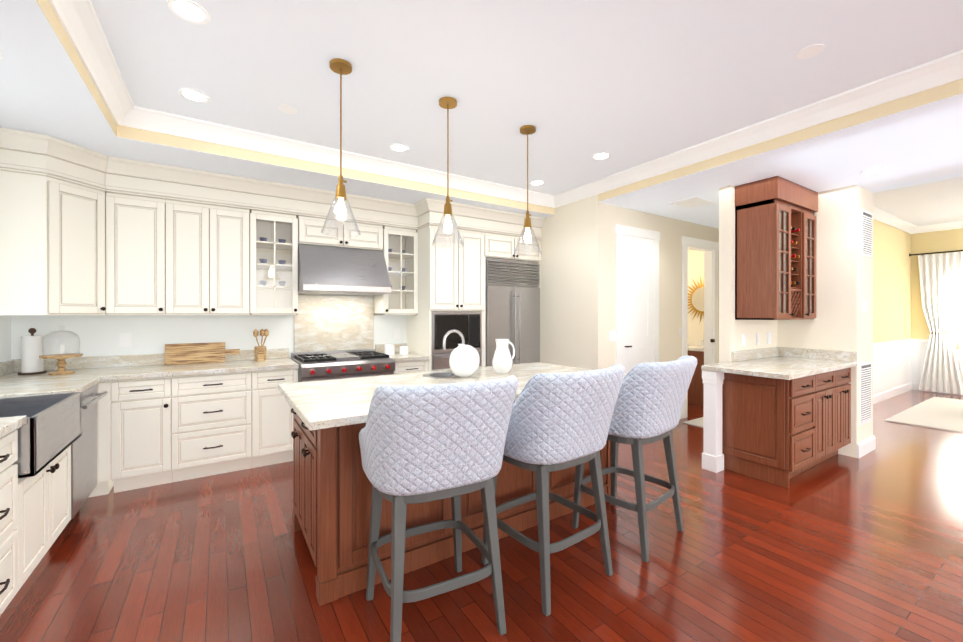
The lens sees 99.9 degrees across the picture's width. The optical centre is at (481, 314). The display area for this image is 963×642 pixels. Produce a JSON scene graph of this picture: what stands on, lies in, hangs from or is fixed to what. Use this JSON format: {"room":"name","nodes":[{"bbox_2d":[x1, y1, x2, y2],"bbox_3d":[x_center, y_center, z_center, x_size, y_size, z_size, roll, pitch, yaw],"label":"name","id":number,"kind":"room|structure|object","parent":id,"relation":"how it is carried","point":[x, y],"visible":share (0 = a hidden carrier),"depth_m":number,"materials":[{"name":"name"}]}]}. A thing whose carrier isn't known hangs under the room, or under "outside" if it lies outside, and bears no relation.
{"room":"kitchen","nodes":[
{"label":"kitchen","id":0,"kind":"room"},
{"bbox_2d":[0,315,11,361],"bbox_3d":[-1.340,-0.121,-0.590,0.120,3.000,9.120,0,0,-33],"label":"wall","id":1,"kind":"structure","parent":0,"point":[5,320],"depth_m":3.09,"materials":[{"name":"white paint"}]},
{"bbox_2d":[18,328,46,374],"bbox_3d":[-3.442,0.276,3.100,0.150,0.350,0.150,0,0,-33],"label":"paper towel holder","id":2,"kind":"object","parent":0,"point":[32,362],"visible":1,"depth_m":3.06,"materials":[{"name":"white paper"}]},
{"bbox_2d":[39,325,82,374],"bbox_3d":[-3.212,0.264,3.094,0.236,0.373,0.236,0,0,-33],"label":"cake stand","id":3,"kind":"object","parent":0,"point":[61,364],"visible":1,"depth_m":3.07,"materials":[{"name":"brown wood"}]},
{"bbox_2d":[164,342,239,364],"bbox_3d":[-2.600,0.356,3.788,0.580,0.186,0.058,0,0,-33],"label":"cutting board","id":4,"kind":"object","parent":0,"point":[187,353],"visible":1,"depth_m":3.75,"materials":[{"name":"brown wood"}]},
{"bbox_2d":[12,294,406,359],"bbox_3d":[-0.312,-0.133,5.424,8.120,3.000,0.120,0,0,-33],"label":"wall","id":5,"kind":"structure","parent":0,"point":[98,335],"depth_m":3.67,"materials":[{"name":"white paint"}]},
{"bbox_2d":[119,333,130,346],"bbox_3d":[-3.119,0.221,3.541,0.075,0.120,0.009,0,0,-33],"label":"outlet","id":6,"kind":"object","parent":5,"relation":"attached to","point":[124,339],"depth_m":3.54,"materials":[{"name":"white plastic"}]},
{"bbox_2d":[0,127,417,314],"bbox_3d":[-2.118,-0.623,3.775,3.296,1.246,0.692,0,0,-33],"label":"upper cabinet","id":7,"kind":"object","parent":5,"relation":"attached to","point":[84,231],"visible":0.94,"depth_m":3.40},
{"bbox_2d":[257,331,265,342],"bbox_3d":[-2.237,0.220,4.109,0.075,0.120,0.009,0,0,-33],"label":"outlet","id":8,"kind":"object","parent":5,"relation":"attached to","point":[259,337],"depth_m":4.10,"materials":[{"name":"white plastic"}]},
{"bbox_2d":[292,294,375,361],"bbox_3d":[-1.620,0.125,4.497,0.851,0.688,0.020,0,0,-33],"label":"backsplash","id":9,"kind":"structure","parent":5,"relation":"attached to","point":[331,322],"depth_m":4.47,"materials":[{"name":"stone"}]},
{"bbox_2d":[298,244,390,295],"bbox_3d":[-1.464,-0.464,4.252,0.855,0.483,0.598,0,0,-33],"label":"range hood","id":10,"kind":"object","parent":5,"relation":"attached to","point":[330,270],"visible":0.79,"depth_m":4.07,"materials":[{"name":"silver metal"}]},
{"bbox_2d":[394,329,399,338],"bbox_3d":[-1.026,0.228,4.889,0.075,0.120,0.009,0,0,-33],"label":"outlet","id":11,"kind":"object","parent":5,"relation":"attached to","point":[396,331],"depth_m":4.89,"materials":[{"name":"white plastic"}]},
{"bbox_2d":[417,225,486,312],"bbox_3d":[-0.439,-0.637,4.876,0.715,1.190,0.658,0,0,-33],"label":"upper cabinet","id":12,"kind":"object","parent":5,"relation":"attached to","point":[451,279],"depth_m":4.59,"materials":[{"name":"white wood"}]},
{"bbox_2d":[432,312,481,353],"bbox_3d":[-0.430,0.193,4.864,0.645,0.460,0.625,0,0,-33],"label":"microwave","id":13,"kind":"object","parent":12,"relation":"in","point":[468,325],"visible":0.75,"depth_m":4.58,"materials":[{"name":"silver metal"}]},
{"bbox_2d":[414,197,545,240],"bbox_3d":[0.011,-1.118,4.914,1.681,0.261,0.404,0,0,-33],"label":"crown molding","id":14,"kind":"structure","parent":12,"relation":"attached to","point":[429,211],"depth_m":4.71,"materials":[{"name":"white wood"}]},
{"bbox_2d":[487,233,514,259],"bbox_3d":[0.024,-0.638,5.175,0.496,1.190,0.658,0,0,-33],"label":"upper cabinet","id":15,"kind":"object","parent":5,"relation":"attached to","point":[498,246],"depth_m":4.92,"materials":[{"name":"white wood"}]},
{"bbox_2d":[515,237,540,287],"bbox_3d":[0.418,-0.638,5.428,0.442,1.190,0.658,0,0,-33],"label":"upper cabinet","id":16,"kind":"object","parent":5,"relation":"attached to","point":[530,258],"depth_m":5.16,"materials":[{"name":"white wood"}]},
{"bbox_2d":[253,329,268,360],"bbox_3d":[-2.159,0.291,3.963,0.140,0.315,0.102,0,0,-33],"label":"utensil crock","id":17,"kind":"object","parent":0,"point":[260,353],"visible":1,"depth_m":3.93,"materials":[{"name":"brown wood"}]},
{"bbox_2d":[384,344,394,354],"bbox_3d":[-1.043,0.387,4.585,0.119,0.120,0.119,0,0,-42],"label":"canister","id":18,"kind":"object","parent":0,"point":[389,349],"depth_m":4.54,"materials":[{"name":"white ceramic"}]},
{"bbox_2d":[399,346,408,353],"bbox_3d":[-0.889,0.399,4.638,0.109,0.095,0.109,0,0,-42],"label":"canister","id":19,"kind":"object","parent":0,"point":[402,349],"depth_m":4.59,"materials":[{"name":"white ceramic"}]},
{"bbox_2d":[0,390,962,641],"bbox_3d":[3.788,1.403,2.644,12.600,0.060,9.600,0,0,-33],"label":"floor","id":20,"kind":"structure","parent":0,"point":[868,547],"depth_m":2.19,"materials":[{"name":"brown wood"}]},
{"bbox_2d":[0,430,23,615],"bbox_3d":[-2.208,0.936,1.446,0.618,0.878,0.590,0,0,-33],"label":"base cabinet","id":21,"kind":"object","parent":20,"relation":"on","point":[11,518],"depth_m":1.75,"materials":[{"name":"white wood"}]},
{"bbox_2d":[0,392,80,478],"bbox_3d":[-2.491,0.604,2.001,0.588,0.270,0.730,0,0,-33],"label":"sink","id":22,"kind":"object","parent":21,"relation":"in","point":[49,431],"visible":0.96,"depth_m":2.11,"materials":[{"name":"silver metal"}]},
{"bbox_2d":[20,458,55,582],"bbox_3d":[-2.456,1.059,1.831,0.618,0.630,0.435,0,0,-33],"label":"base cabinet","id":23,"kind":"object","parent":20,"relation":"on","point":[38,492],"depth_m":2.02,"materials":[{"name":"white wood"}]},
{"bbox_2d":[56,445,70,538],"bbox_3d":[-2.631,1.059,2.104,0.618,0.630,0.435,0,0,-33],"label":"base cabinet","id":24,"kind":"object","parent":20,"relation":"on","point":[63,461],"depth_m":2.34,"materials":[{"name":"white wood"}]},
{"bbox_2d":[71,384,107,518],"bbox_3d":[-2.872,0.935,2.565,0.657,0.875,0.590,0,0,-33],"label":"dishwasher","id":25,"kind":"object","parent":20,"relation":"on","point":[83,465],"visible":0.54,"depth_m":2.69,"materials":[{"name":"silver metal"}]},
{"bbox_2d":[88,381,111,497],"bbox_3d":[-3.223,0.933,3.087,0.688,0.878,0.658,0,0,-33],"label":"base cabinet","id":26,"kind":"object","parent":20,"relation":"on","point":[104,405],"depth_m":3.02,"materials":[{"name":"white wood"}]},
{"bbox_2d":[112,377,171,492],"bbox_3d":[-2.812,0.932,3.352,0.430,0.878,0.658,0,0,-33],"label":"base cabinet","id":27,"kind":"object","parent":20,"relation":"on","point":[156,431],"depth_m":3.14,"materials":[{"name":"white wood"}]},
{"bbox_2d":[172,371,259,481],"bbox_3d":[-2.395,0.932,3.620,0.670,0.878,0.658,0,0,-33],"label":"base cabinet","id":28,"kind":"object","parent":20,"relation":"on","point":[216,417],"depth_m":3.39,"materials":[{"name":"white wood"}]},
{"bbox_2d":[260,368,297,466],"bbox_3d":[-2.002,0.931,3.873,0.375,0.878,0.658,0,0,-33],"label":"base cabinet","id":29,"kind":"object","parent":20,"relation":"on","point":[276,417],"depth_m":3.64,"materials":[{"name":"white wood"}]},
{"bbox_2d":[291,349,394,381],"bbox_3d":[-1.429,0.882,4.177,0.890,0.975,0.712,0,0,-33],"label":"range","id":30,"kind":"object","parent":20,"relation":"on","point":[326,365],"visible":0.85,"depth_m":3.98,"materials":[{"name":"silver metal"}]},
{"bbox_2d":[393,360,427,373],"bbox_3d":[-0.919,0.930,4.594,0.390,0.878,0.618,0,0,-33],"label":"base cabinet","id":31,"kind":"object","parent":20,"relation":"on","point":[402,367],"depth_m":4.33,"materials":[{"name":"white wood"}]},
{"bbox_2d":[359,375,517,641],"bbox_3d":[-0.203,0.816,1.806,0.634,1.116,0.637,0,0,-27],"label":"stool","id":32,"kind":"object","parent":20,"relation":"on","point":[423,443],"visible":1,"depth_m":1.59,"materials":[{"name":"grey fabric"}]},
{"bbox_2d":[291,401,610,605],"bbox_3d":[-0.125,0.933,2.829,2.150,0.878,0.862,0,0,-33],"label":"kitchen island","id":33,"kind":"object","parent":20,"relation":"on","point":[332,490],"visible":0.4,"depth_m":2.10,"materials":[{"name":"brown wood"}]},
{"bbox_2d":[278,362,624,430],"bbox_3d":[-0.086,0.472,2.794,2.250,0.040,1.110,0,0,-33],"label":"island countertop","id":34,"kind":"structure","parent":33,"relation":"on","point":[321,404],"depth_m":2.49,"materials":[{"name":"stone"}]},
{"bbox_2d":[423,372,458,377],"bbox_3d":[-0.295,0.519,3.034,0.294,0.136,0.294,0,0,-33],"label":"prep sink","id":35,"kind":"object","parent":34,"relation":"in","point":[441,375],"visible":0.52,"depth_m":3.11,"materials":[{"name":"silver metal"}]},
{"bbox_2d":[443,329,464,349],"bbox_3d":[-0.194,0.283,3.217,0.251,0.335,0.047,0,0,-33],"label":"island faucet","id":36,"kind":"object","parent":34,"relation":"on","point":[450,332],"visible":0.65,"depth_m":3.18,"materials":[{"name":"silver metal"}]},
{"bbox_2d":[449,344,479,376],"bbox_3d":[-0.122,0.329,2.931,0.250,0.243,0.110,0,0,-33],"label":"vase","id":37,"kind":"object","parent":34,"relation":"on","point":[464,360],"visible":0.98,"depth_m":2.88,"materials":[{"name":"white ceramic"}]},
{"bbox_2d":[492,339,514,373],"bbox_3d":[0.180,0.319,3.149,0.203,0.262,0.160,0,0,-33],"label":"pitcher","id":38,"kind":"object","parent":34,"relation":"on","point":[502,361],"visible":1,"depth_m":3.09,"materials":[{"name":"white ceramic"}]},
{"bbox_2d":[428,361,485,370],"bbox_3d":[-0.439,0.998,4.880,0.713,0.739,0.658,0,0,-33],"label":"base cabinet","id":39,"kind":"object","parent":20,"relation":"on","point":[429,366],"depth_m":4.47,"materials":[{"name":"white wood"}]},
{"bbox_2d":[432,351,481,369],"bbox_3d":[-0.416,0.516,4.844,0.645,0.175,0.675,0,0,-33],"label":"warming drawer","id":40,"kind":"object","parent":39,"relation":"in","point":[440,360],"visible":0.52,"depth_m":4.49,"materials":[{"name":"silver metal"}]},
{"bbox_2d":[486,258,539,366],"bbox_3d":[0.262,0.340,5.268,0.825,2.055,0.707,0,0,-33],"label":"refrigerator","id":41,"kind":"object","parent":20,"relation":"on","point":[512,302],"visible":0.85,"depth_m":4.99,"materials":[{"name":"silver metal"}]},
{"bbox_2d":[481,364,624,615],"bbox_3d":[0.379,0.815,2.145,0.634,1.116,0.637,0,0,-37],"label":"stool","id":42,"kind":"object","parent":20,"relation":"on","point":[559,421],"visible":0.94,"depth_m":1.91,"materials":[{"name":"grey fabric"}]},
{"bbox_2d":[572,356,696,562],"bbox_3d":[0.970,0.815,2.550,0.634,1.116,0.636,0,0,-42],"label":"stool","id":43,"kind":"object","parent":20,"relation":"on","point":[649,402],"visible":0.83,"depth_m":2.31,"materials":[{"name":"grey fabric"}]},
{"bbox_2d":[683,417,702,426],"bbox_3d":[3.300,1.361,5.155,1.300,0.011,0.750,0,0,-33],"label":"rug","id":44,"kind":"object","parent":20,"relation":"on","point":[698,422],"visible":0.14,"depth_m":5.10,"materials":[{"name":"beige fabric"}]},
{"bbox_2d":[688,341,703,405],"bbox_3d":[3.305,0.799,6.554,0.565,1.130,0.940,0,0,-33],"label":"bathroom vanity","id":45,"kind":"object","parent":20,"relation":"on","point":[696,392],"visible":0.19,"depth_m":6.13,"materials":[{"name":"brown wood"}]},
{"bbox_2d":[702,370,723,472],"bbox_3d":[2.054,0.932,3.590,0.130,0.878,0.130,0,0,-33],"label":"column","id":46,"kind":"structure","parent":20,"relation":"on","point":[712,458],"depth_m":3.55,"materials":[{"name":"white wood"}]},
{"bbox_2d":[722,368,850,488],"bbox_3d":[2.837,0.931,3.779,1.364,0.878,0.656,0,0,-33],"label":"bar cabinet","id":47,"kind":"object","parent":20,"relation":"on","point":[780,432],"visible":0.92,"depth_m":3.41,"materials":[{"name":"brown wood"}]},
{"bbox_2d":[701,347,856,379],"bbox_3d":[2.774,0.420,3.734,1.518,0.140,0.664,0,0,-33],"label":"countertop","id":48,"kind":"structure","parent":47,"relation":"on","point":[785,363],"depth_m":3.83,"materials":[{"name":"stone"}]},
{"bbox_2d":[885,397,962,432],"bbox_3d":[7.190,1.361,4.656,2.700,0.013,3.100,0,0,-33],"label":"area rug","id":49,"kind":"object","parent":20,"relation":"on","point":[941,413],"visible":1,"depth_m":5.44,"materials":[{"name":"white carpet"}]},
{"bbox_2d":[0,0,962,227],"bbox_3d":[3.788,-1.487,2.638,12.000,0.480,9.000,0,0,-33],"label":"ceiling","id":50,"kind":"structure","parent":0,"point":[625,84],"depth_m":2.53,"materials":[{"name":"white paint"}]},
{"bbox_2d":[48,0,139,128],"bbox_3d":[-1.320,-1.386,1.014,0.110,0.115,4.396,0,0,-33],"label":"crown molding","id":51,"kind":"structure","parent":50,"relation":"attached to","point":[80,23],"depth_m":2.15,"materials":[{"name":"white"}]},
{"bbox_2d":[167,0,210,23],"bbox_3d":[-1.389,-1.442,1.921,0.168,0.005,0.168,0,0,-42],"label":"recessed light","id":52,"kind":"object","parent":50,"relation":"in","point":[191,11],"depth_m":1.92,"materials":[{"name":"white"}]},
{"bbox_2d":[178,88,209,102],"bbox_3d":[-1.893,-1.444,2.667,0.168,0.005,0.168,0,0,12],"label":"recessed light","id":53,"kind":"object","parent":50,"relation":"in","point":[190,94],"depth_m":2.66,"materials":[{"name":"white"}]},
{"bbox_2d":[278,105,296,113],"bbox_3d":[-1.363,-1.444,2.842,0.119,0.005,0.119,0,0,12],"label":"recessed light","id":54,"kind":"object","parent":50,"relation":"in","point":[287,109],"depth_m":2.84,"materials":[{"name":"white"}]},
{"bbox_2d":[321,58,360,236],"bbox_3d":[-0.813,-0.959,2.340,0.220,0.974,0.220,0,0,-33],"label":"pendant light","id":55,"kind":"object","parent":50,"relation":"hanging from","point":[341,67],"visible":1,"depth_m":2.33,"materials":[{"name":"gold metal"}]},
{"bbox_2d":[389,143,408,151],"bbox_3d":[-0.715,-1.446,3.497,0.168,0.005,0.168,0,0,-42],"label":"recessed light","id":56,"kind":"object","parent":50,"relation":"in","point":[398,147],"depth_m":3.49,"materials":[{"name":"white plastic"}]},
{"bbox_2d":[432,97,463,247],"bbox_3d":[-0.227,-0.960,2.741,0.220,0.974,0.220,0,0,-33],"label":"pendant light","id":57,"kind":"object","parent":50,"relation":"hanging from","point":[447,103],"visible":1,"depth_m":2.73,"materials":[{"name":"gold metal"}]},
{"bbox_2d":[514,125,541,255],"bbox_3d":[0.359,-0.960,3.143,0.220,0.974,0.220,0,0,-33],"label":"pendant light","id":58,"kind":"object","parent":50,"relation":"hanging from","point":[527,130],"visible":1,"depth_m":3.13,"materials":[{"name":"clear glass"}]},
{"bbox_2d":[530,180,544,184],"bbox_3d":[0.610,-1.448,4.433,0.168,0.005,0.168,0,0,-42],"label":"recessed light","id":59,"kind":"object","parent":50,"relation":"in","point":[536,182],"depth_m":4.42,"materials":[{"name":"white"}]},
{"bbox_2d":[592,152,610,159],"bbox_3d":[1.091,-1.446,3.685,0.168,0.005,0.168,0,0,-42],"label":"recessed light","id":60,"kind":"object","parent":50,"relation":"in","point":[602,155],"depth_m":3.68,"materials":[{"name":"white plastic"}]},
{"bbox_2d":[669,197,715,208],"bbox_3d":[2.347,-1.247,4.506,0.400,0.007,0.300,0,0,-33],"label":"air vent","id":61,"kind":"object","parent":50,"relation":"in","point":[693,202],"depth_m":4.47,"materials":[{"name":"white"}]},
{"bbox_2d":[796,44,824,58],"bbox_3d":[1.800,-1.443,2.215,0.119,0.005,0.119,0,0,-42],"label":"recessed light","id":62,"kind":"object","parent":50,"relation":"in","point":[812,50],"depth_m":2.21,"materials":[{"name":"white plastic"}]},
{"bbox_2d":[859,168,885,174],"bbox_3d":[3.399,-1.246,3.518,0.168,0.005,0.168,0,0,30],"label":"recessed light","id":63,"kind":"object","parent":50,"relation":"in","point":[877,170],"depth_m":3.51,"materials":[{"name":"white plastic"}]},
{"bbox_2d":[540,198,587,368],"bbox_3d":[0.875,-0.133,5.243,0.120,3.000,1.470,0,0,-33],"label":"wall","id":64,"kind":"structure","parent":0,"point":[578,286],"depth_m":4.91,"materials":[{"name":"white paint"}]},
{"bbox_2d":[136,106,555,207],"bbox_3d":[-0.798,-1.392,3.899,3.870,0.115,0.110,0,0,-33],"label":"crown molding","id":65,"kind":"structure","parent":64,"relation":"attached to","point":[146,119],"depth_m":3.48,"materials":[{"name":"white"}]},
{"bbox_2d":[552,50,962,207],"bbox_3d":[2.057,-1.391,3.189,0.110,0.115,4.396,0,0,-33],"label":"crown molding","id":66,"kind":"structure","parent":64,"relation":"attached to","point":[946,69],"depth_m":2.89,"materials":[{"name":"white"}]},
{"bbox_2d":[588,194,715,369],"bbox_3d":[2.563,-0.133,5.373,3.100,3.000,0.120,0,0,-33],"label":"wall","id":67,"kind":"structure","parent":0,"point":[602,217],"depth_m":4.93,"materials":[{"name":"white paint"}]},
{"bbox_2d":[609,330,615,340],"bbox_3d":[1.497,0.239,4.610,0.120,0.120,0.009,0,0,-33],"label":"outlet","id":68,"kind":"object","parent":67,"relation":"attached to","point":[612,334],"depth_m":4.60,"materials":[{"name":"white plastic"}]},
{"bbox_2d":[622,235,653,374],"bbox_3d":[1.889,0.214,4.833,0.614,2.285,0.050,0,0,-33],"label":"closet door","id":69,"kind":"structure","parent":67,"relation":"in","point":[637,300],"depth_m":4.83,"materials":[{"name":"white wood"}]},
{"bbox_2d":[615,224,718,417],"bbox_3d":[2.436,0.165,5.276,2.230,2.405,0.145,0,0,-33],"label":"door frame","id":70,"kind":"structure","parent":67,"relation":"attached to","point":[711,298],"depth_m":5.37,"materials":[{"name":"white wood"}]},
{"bbox_2d":[679,328,682,336],"bbox_3d":[2.640,0.237,5.346,0.075,0.120,0.009,0,0,-33],"label":"outlet","id":71,"kind":"object","parent":67,"relation":"attached to","point":[680,329],"depth_m":5.34,"materials":[{"name":"white plastic"}]},
{"bbox_2d":[688,277,703,320],"bbox_3d":[3.618,-0.256,6.575,0.020,0.827,0.840,0,0,-33],"label":"sunburst mirror","id":72,"kind":"object","parent":67,"relation":"attached to","point":[696,300],"visible":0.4,"depth_m":6.66,"materials":[{"name":"gold glass"}]},
{"bbox_2d":[716,185,911,362],"bbox_3d":[5.146,-0.184,5.721,6.620,3.100,0.110,0,0,-33],"label":"wall","id":73,"kind":"structure","parent":0,"point":[893,245],"depth_m":5.86,"materials":[{"name":"white paint"}]},
{"bbox_2d":[742,334,745,345],"bbox_3d":[2.605,0.250,4.015,0.075,0.120,0.009,0,0,-33],"label":"outlet","id":74,"kind":"object","parent":73,"relation":"attached to","point":[743,335],"depth_m":4.01,"materials":[{"name":"white plastic"}]},
{"bbox_2d":[756,333,758,344],"bbox_3d":[2.857,0.249,4.178,0.050,0.120,0.009,0,0,-33],"label":"outlet","id":75,"kind":"object","parent":73,"relation":"attached to","point":[757,340],"depth_m":4.17,"materials":[{"name":"white plastic"}]},
{"bbox_2d":[767,333,770,343],"bbox_3d":[3.068,0.249,4.313,0.075,0.120,0.009,0,0,-33],"label":"outlet","id":76,"kind":"object","parent":73,"relation":"attached to","point":[768,334],"depth_m":4.30,"materials":[{"name":"white plastic"}]},
{"bbox_2d":[735,176,817,319],"bbox_3d":[2.944,-0.601,4.009,0.925,1.291,0.380,0,0,-33],"label":"upper cabinet","id":77,"kind":"object","parent":73,"relation":"attached to","point":[775,248],"visible":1,"depth_m":3.81,"materials":[{"name":"brown wood"}]},
{"bbox_2d":[873,339,913,403],"bbox_3d":[5.745,0.901,6.024,4.952,0.930,0.032,0,0,-33],"label":"wainscoting","id":78,"kind":"structure","parent":73,"relation":"attached to","point":[897,366],"depth_m":6.74,"materials":[{"name":"white wood"}]},
{"bbox_2d":[873,207,919,233],"bbox_3d":[5.730,-1.529,5.968,4.872,0.110,0.100,0,0,-33],"label":"crown molding","id":79,"kind":"structure","parent":73,"relation":"attached to","point":[882,216],"depth_m":6.64,"materials":[{"name":"white wood"}]},
{"bbox_2d":[780,184,875,457],"bbox_3d":[3.630,-0.131,4.270,0.500,3.000,0.630,0,0,-33],"label":"wall","id":80,"kind":"structure","parent":0,"point":[845,278],"depth_m":4.00,"materials":[{"name":"white paint"}]},
{"bbox_2d":[863,301,866,312],"bbox_3d":[3.778,-0.080,3.985,0.090,0.120,0.009,0,0,-33],"label":"outlet","id":81,"kind":"object","parent":80,"relation":"attached to","point":[864,302],"depth_m":3.98,"materials":[{"name":"white plastic"}]},
{"bbox_2d":[859,361,871,425],"bbox_3d":[3.805,0.770,4.002,0.340,0.600,0.013,0,0,-33],"label":"air vent","id":82,"kind":"object","parent":80,"relation":"in","point":[865,392],"depth_m":3.97,"materials":[{"name":"white metal"}]},
{"bbox_2d":[857,435,875,457],"bbox_3d":[3.794,1.303,3.993,0.472,0.135,0.016,0,0,-33],"label":"baseboard","id":83,"kind":"structure","parent":80,"relation":"attached to","point":[867,445],"depth_m":3.98,"materials":[{"name":"white wood"}]},
{"bbox_2d":[861,209,871,257],"bbox_3d":[3.826,-0.805,4.012,0.310,0.450,0.013,0,0,-33],"label":"air vent","id":84,"kind":"object","parent":80,"relation":"in","point":[866,216],"depth_m":3.98,"materials":[{"name":"white metal"}]},
{"bbox_2d":[872,173,962,191],"bbox_3d":[5.487,-1.435,1.734,0.120,0.380,5.640,0,0,-33],"label":"header beam","id":85,"kind":"structure","parent":0,"point":[917,182],"depth_m":3.82,"materials":[{"name":"white paint"}]},
{"bbox_2d":[912,228,962,339],"bbox_3d":[9.622,-0.182,4.774,0.120,3.100,6.270,0,0,-33],"label":"wall","id":86,"kind":"structure","parent":0,"point":[945,240],"depth_m":7.26,"materials":[{"name":"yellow paint"}]},
{"bbox_2d":[909,250,962,256],"bbox_3d":[8.466,-1.085,6.335,0.128,0.060,2.510,0,0,-33],"label":"curtain rod","id":87,"kind":"object","parent":86,"relation":"attached to","point":[935,252],"visible":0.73,"depth_m":7.08,"materials":[{"name":"black metal"}]},
{"bbox_2d":[917,252,962,394],"bbox_3d":[7.974,0.139,7.014,0.095,2.410,0.580,0,0,-33],"label":"curtain","id":88,"kind":"object","parent":87,"relation":"hanging from","point":[941,280],"visible":0.98,"depth_m":7.02,"materials":[{"name":"white fabric"}]},
{"bbox_2d":[913,339,962,394],"bbox_3d":[9.551,0.903,4.749,0.029,0.930,6.300,0,0,-33],"label":"wainscoting","id":89,"kind":"structure","parent":86,"relation":"attached to","point":[920,345],"depth_m":7.30,"materials":[{"name":"white wood"}]},
{"bbox_2d":[916,221,962,233],"bbox_3d":[9.517,-1.526,4.726,0.100,0.110,6.288,0,0,-33],"label":"crown molding","id":90,"kind":"structure","parent":86,"relation":"attached to","point":[959,224],"depth_m":7.05,"materials":[{"name":"white wood"}]},
{"bbox_2d":[960,303,962,360],"bbox_3d":[8.542,-0.045,6.386,0.150,1.660,1.270,0,0,-33],"label":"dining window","id":91,"kind":"structure","parent":86,"relation":"in","point":[961,359],"depth_m":6.87,"materials":[{"name":"white"}]}
]}

